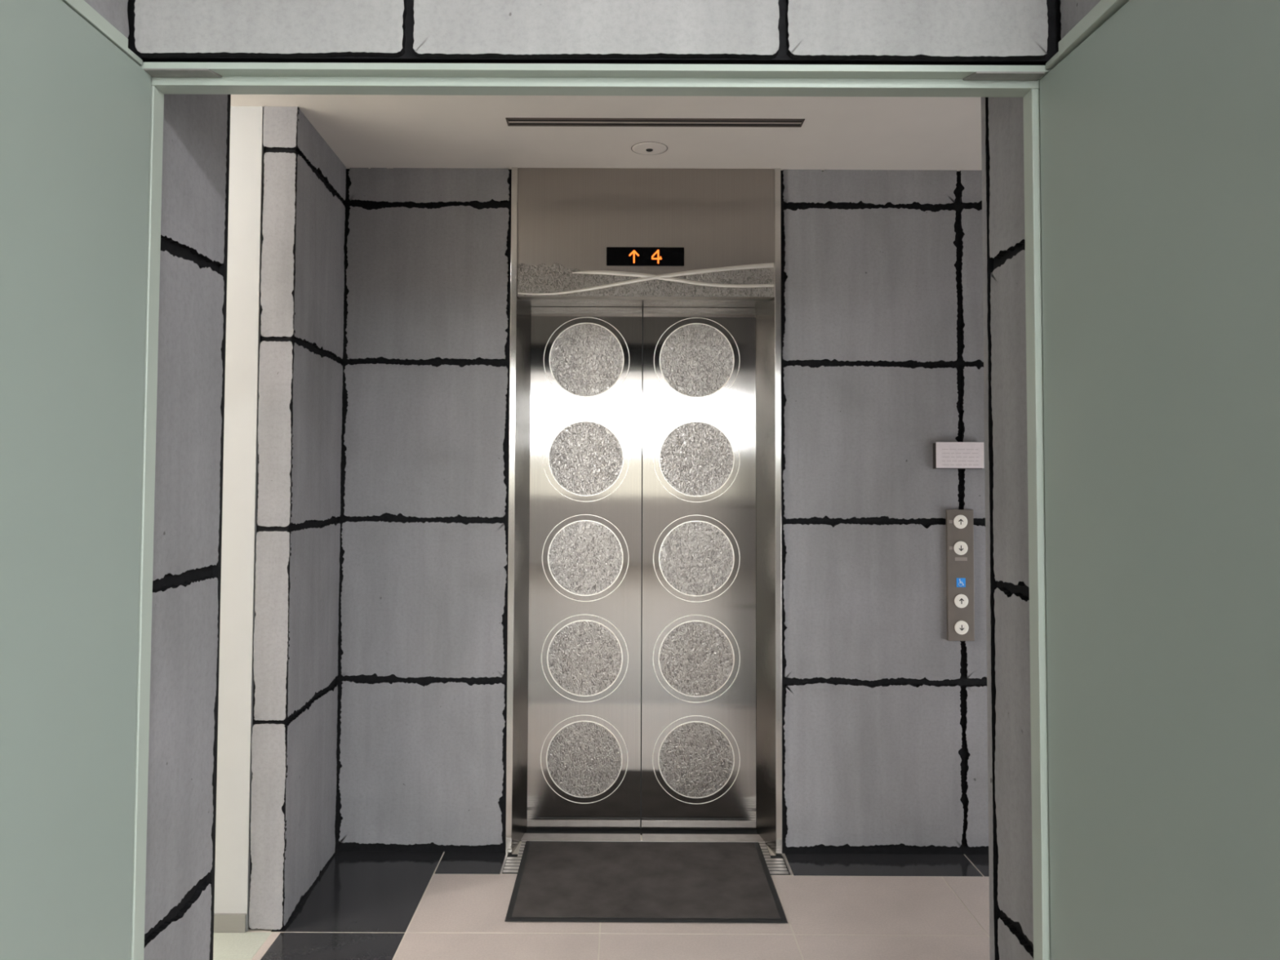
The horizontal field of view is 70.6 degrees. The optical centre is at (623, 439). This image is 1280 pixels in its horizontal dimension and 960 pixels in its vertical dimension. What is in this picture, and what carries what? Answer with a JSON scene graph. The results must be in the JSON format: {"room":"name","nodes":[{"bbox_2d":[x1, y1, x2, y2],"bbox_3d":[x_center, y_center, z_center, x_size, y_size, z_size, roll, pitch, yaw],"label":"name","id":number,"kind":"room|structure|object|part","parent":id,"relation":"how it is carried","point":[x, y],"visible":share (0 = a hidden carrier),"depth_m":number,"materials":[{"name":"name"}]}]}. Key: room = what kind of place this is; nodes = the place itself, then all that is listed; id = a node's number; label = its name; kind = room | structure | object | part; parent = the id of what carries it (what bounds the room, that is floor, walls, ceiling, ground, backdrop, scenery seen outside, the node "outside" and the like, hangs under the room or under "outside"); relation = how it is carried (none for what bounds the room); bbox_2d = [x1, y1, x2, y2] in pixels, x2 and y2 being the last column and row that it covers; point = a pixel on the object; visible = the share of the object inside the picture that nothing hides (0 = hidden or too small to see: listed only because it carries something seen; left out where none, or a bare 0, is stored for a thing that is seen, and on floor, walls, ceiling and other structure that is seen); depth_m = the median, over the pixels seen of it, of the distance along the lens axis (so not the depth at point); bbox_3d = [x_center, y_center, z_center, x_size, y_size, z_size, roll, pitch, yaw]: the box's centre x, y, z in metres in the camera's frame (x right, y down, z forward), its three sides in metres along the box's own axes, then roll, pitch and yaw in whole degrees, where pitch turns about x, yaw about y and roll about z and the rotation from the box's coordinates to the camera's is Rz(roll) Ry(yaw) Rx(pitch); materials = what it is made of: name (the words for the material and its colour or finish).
{"room":"lobby","nodes":[
{"label":"lobby","id":0,"kind":"room"},
{"bbox_2d":[84,0,128,38],"bbox_3d":[-0.857,0.071,1.089,0.115,2.750,0.820,0,-2,0],"label":"wall","id":1,"kind":"structure","parent":0,"point":[114,11],"depth_m":1.42,"materials":[{"name":"grey stone"}]},
{"bbox_2d":[0,0,151,959],"bbox_3d":[-0.809,0.408,1.093,0.042,2.061,0.745,0,-2,0],"label":"door","id":2,"kind":"structure","parent":1,"relation":"in","point":[75,109],"depth_m":1.28,"materials":[{"name":"green paint"}]},
{"bbox_2d":[61,0,142,65],"bbox_3d":[-0.795,-0.636,1.101,0.020,0.023,0.752,0,-2,0],"label":"trim strip","id":3,"kind":"object","parent":2,"relation":"attached to","point":[81,7],"visible":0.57,"depth_m":1.36,"materials":[{"name":"grey paint"}]},
{"bbox_2d":[143,93,231,959],"bbox_3d":[-1.086,0.167,1.669,0.560,2.600,0.298,0,-2,0],"label":"wall","id":4,"kind":"structure","parent":0,"point":[182,775],"depth_m":1.68,"materials":[{"name":"grey stone"}]},
{"bbox_2d":[130,85,164,959],"bbox_3d":[-0.802,0.435,1.487,0.030,2.052,0.034,0,-2,0],"label":"trim frame","id":5,"kind":"object","parent":4,"relation":"attached to","point":[146,562],"visible":0.49,"depth_m":1.49,"materials":[{"name":"grey paint"}]},
{"bbox_2d":[213,106,263,931],"bbox_3d":[-3.072,0.193,2.883,3.848,2.620,0.120,0,-2,0],"label":"wall","id":6,"kind":"structure","parent":0,"point":[240,465],"depth_m":2.82,"materials":[{"name":"paint"}]},
{"bbox_2d":[213,913,246,933],"bbox_3d":[-3.079,1.472,2.771,3.847,0.053,0.010,0,-2,0],"label":"baseboard","id":7,"kind":"structure","parent":6,"relation":"attached to","point":[223,922],"depth_m":2.76,"materials":[{"name":"grey"}]},
{"bbox_2d":[248,106,346,929],"bbox_3d":[-1.091,0.210,3.108,0.110,2.620,0.576,0,-2,0],"label":"pillar","id":8,"kind":"structure","parent":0,"point":[294,744],"depth_m":2.88,"materials":[{"name":"grey stone"}]},
{"bbox_2d":[127,0,1061,65],"bbox_3d":[-0.049,-0.947,1.628,1.550,0.669,0.315,0,-2,0],"label":"wall","id":9,"kind":"structure","parent":0,"point":[696,32],"depth_m":1.46,"materials":[{"name":"stone"}]},
{"bbox_2d":[139,62,1052,97],"bbox_3d":[-0.045,-0.601,1.509,1.530,0.026,0.066,0,-2,0],"label":"frame","id":10,"kind":"object","parent":9,"relation":"attached to","point":[169,77],"visible":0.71,"depth_m":1.50,"materials":[{"name":"grey paint"}]},
{"bbox_3d":[-0.726,-0.605,1.491,0.117,0.003,0.027,0,-2,0],"label":"pivot plate","id":11,"kind":"part","parent":10,"relation":"part of","materials":[{"name":"metal"}]},
{"bbox_3d":[0.627,-0.599,1.489,0.124,0.003,0.027,0,-2,0],"label":"pivot plate","id":12,"kind":"part","parent":10,"relation":"part of","materials":[{"name":"metal"}]},
{"bbox_2d":[213,835,990,959],"bbox_3d":[-0.812,1.379,-1.601,8.592,0.060,10.900,0,-2,0],"label":"floor","id":13,"kind":"structure","parent":0,"point":[362,905],"depth_m":2.84,"materials":[{"name":"tile"}]},
{"bbox_2d":[505,167,782,856],"bbox_3d":[0.082,0.257,3.515,1.020,2.566,0.276,0,-2,0],"label":"elevator","id":14,"kind":"object","parent":13,"relation":"on","point":[644,643],"visible":1,"depth_m":3.58,"materials":[{"name":"metal"}]},
{"bbox_3d":[-0.400,0.498,3.481,0.020,2.075,0.219,0,-2,8],"label":"jamb panel","id":15,"kind":"part","parent":14,"relation":"part of","materials":[{"name":"metal"}]},
{"bbox_3d":[-0.177,0.458,3.615,0.499,2.151,0.035,0,-2,0],"label":"door","id":16,"kind":"part","parent":14,"relation":"part of","materials":[{"name":"metal"}]},
{"bbox_3d":[0.072,1.538,3.491,0.932,0.004,0.066,0,-2,0],"label":"door sill","id":17,"kind":"part","parent":14,"relation":"part of","materials":[{"name":"metal"}]},
{"bbox_3d":[0.085,-0.557,3.555,0.972,0.044,0.144,0,-2,0],"label":"soffit panel","id":18,"kind":"part","parent":14,"relation":"part of","materials":[{"name":"metal"}]},
{"bbox_2d":[606,247,684,266],"bbox_3d":[0.084,-0.692,3.417,0.294,0.071,0.006,0,-2,0],"label":"indicator","id":19,"kind":"object","parent":14,"relation":"attached to","point":[621,256],"visible":1,"depth_m":3.41,"materials":[{"name":"black plastic"}]},
{"bbox_3d":[0.086,-0.784,3.457,0.972,0.490,0.068,0,-2,0],"label":"transom panel","id":20,"kind":"part","parent":14,"relation":"part of","materials":[{"name":"metal"}]},
{"bbox_3d":[0.330,0.460,3.615,0.506,2.151,0.035,0,-2,0],"label":"door","id":21,"kind":"part","parent":14,"relation":"part of","materials":[{"name":"metal"}]},
{"bbox_3d":[0.558,0.502,3.479,0.020,2.075,0.221,1,-2,-10],"label":"jamb panel","id":22,"kind":"part","parent":14,"relation":"part of","materials":[{"name":"metal"}]},
{"bbox_2d":[500,840,792,875],"bbox_3d":[0.081,1.532,3.320,1.027,0.004,0.291,0,-2,0],"label":"floor grate","id":23,"kind":"object","parent":13,"relation":"on","point":[776,865],"visible":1,"depth_m":3.27,"materials":[{"name":"grey metal"}]},
{"bbox_2d":[504,840,787,923],"bbox_3d":[0.073,1.521,3.141,0.888,0.006,0.618,0,-2,0],"label":"door mat","id":24,"kind":"object","parent":23,"relation":"on","point":[556,881],"visible":1,"depth_m":3.09,"materials":[{"name":"black rubber"}]},
{"bbox_2d":[230,94,982,171],"bbox_3d":[-1.192,-1.114,2.384,7.800,0.080,3.120,0,-2,0],"label":"ceiling","id":25,"kind":"structure","parent":0,"point":[369,131],"depth_m":3.07,"materials":[{"name":"paint"}]},
{"bbox_2d":[631,142,667,155],"bbox_3d":[0.094,-1.035,3.222,0.131,0.006,0.131,0,-2,0],"label":"sprinkler","id":26,"kind":"object","parent":25,"relation":"attached to","point":[642,148],"visible":1,"depth_m":3.21,"materials":[{"name":"paint"}]},
{"bbox_2d":[505,117,804,127],"bbox_3d":[0.105,-1.045,2.980,0.976,0.003,0.064,0,-2,0],"label":"ceiling slot","id":27,"kind":"object","parent":25,"relation":"attached to","point":[511,122],"visible":1,"depth_m":2.98,"materials":[{"name":"grey metal"}]},
{"bbox_3d":[0.105,-1.045,2.980,0.964,0.002,0.010,0,-2,0],"label":"deflector blade","id":28,"kind":"part","parent":27,"relation":"part of","materials":[{"name":"black metal"}]},
{"bbox_2d":[334,168,988,854],"bbox_3d":[0.704,0.228,3.400,3.800,2.620,0.014,0,-2,0],"label":"wall","id":29,"kind":"structure","parent":0,"point":[885,716],"depth_m":3.39,"materials":[{"name":"grey stone"}]},
{"bbox_2d":[933,441,984,469],"bbox_3d":[1.256,0.060,3.387,0.183,0.100,0.026,0,-2,0],"label":"plaque","id":30,"kind":"object","parent":29,"relation":"attached to","point":[970,455],"visible":1,"depth_m":3.38,"materials":[{"name":"metal"}]},
{"bbox_2d":[946,509,974,640],"bbox_3d":[1.258,0.505,3.371,0.098,0.487,0.022,0,-2,0],"label":"panel","id":31,"kind":"object","parent":29,"relation":"attached to","point":[959,522],"visible":1,"depth_m":3.37,"materials":[{"name":"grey metal"}]},
{"bbox_2d":[981,97,1033,959],"bbox_3d":[1.644,0.180,1.623,1.900,2.607,0.213,0,-2,0],"label":"wall","id":32,"kind":"structure","parent":0,"point":[1004,309],"depth_m":1.64,"materials":[{"name":"grey stone"}]},
{"bbox_2d":[1022,88,1050,959],"bbox_3d":[0.691,0.442,1.485,0.030,2.052,0.034,0,-2,0],"label":"trim frame","id":33,"kind":"object","parent":32,"relation":"attached to","point":[1031,100],"visible":0.62,"depth_m":1.49,"materials":[{"name":"grey paint"}]},
{"bbox_2d":[1060,0,1101,39],"bbox_3d":[0.756,0.078,1.087,0.115,2.750,0.820,0,-2,0],"label":"wall","id":34,"kind":"structure","parent":0,"point":[1073,11],"depth_m":1.41,"materials":[{"name":"grey stone"}]},
{"bbox_2d":[1040,0,1279,959],"bbox_3d":[0.717,0.416,1.092,0.042,2.059,0.745,0,-2,-2],"label":"door","id":35,"kind":"structure","parent":34,"relation":"in","point":[1160,131],"depth_m":1.16,"materials":[{"name":"green paint"}]},
{"bbox_2d":[1045,0,1129,68],"bbox_3d":[0.698,-0.630,1.099,0.020,0.023,0.752,0,-2,0],"label":"trim strip","id":36,"kind":"object","parent":35,"relation":"attached to","point":[1104,10],"visible":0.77,"depth_m":1.35,"materials":[{"name":"grey paint"}]}
]}

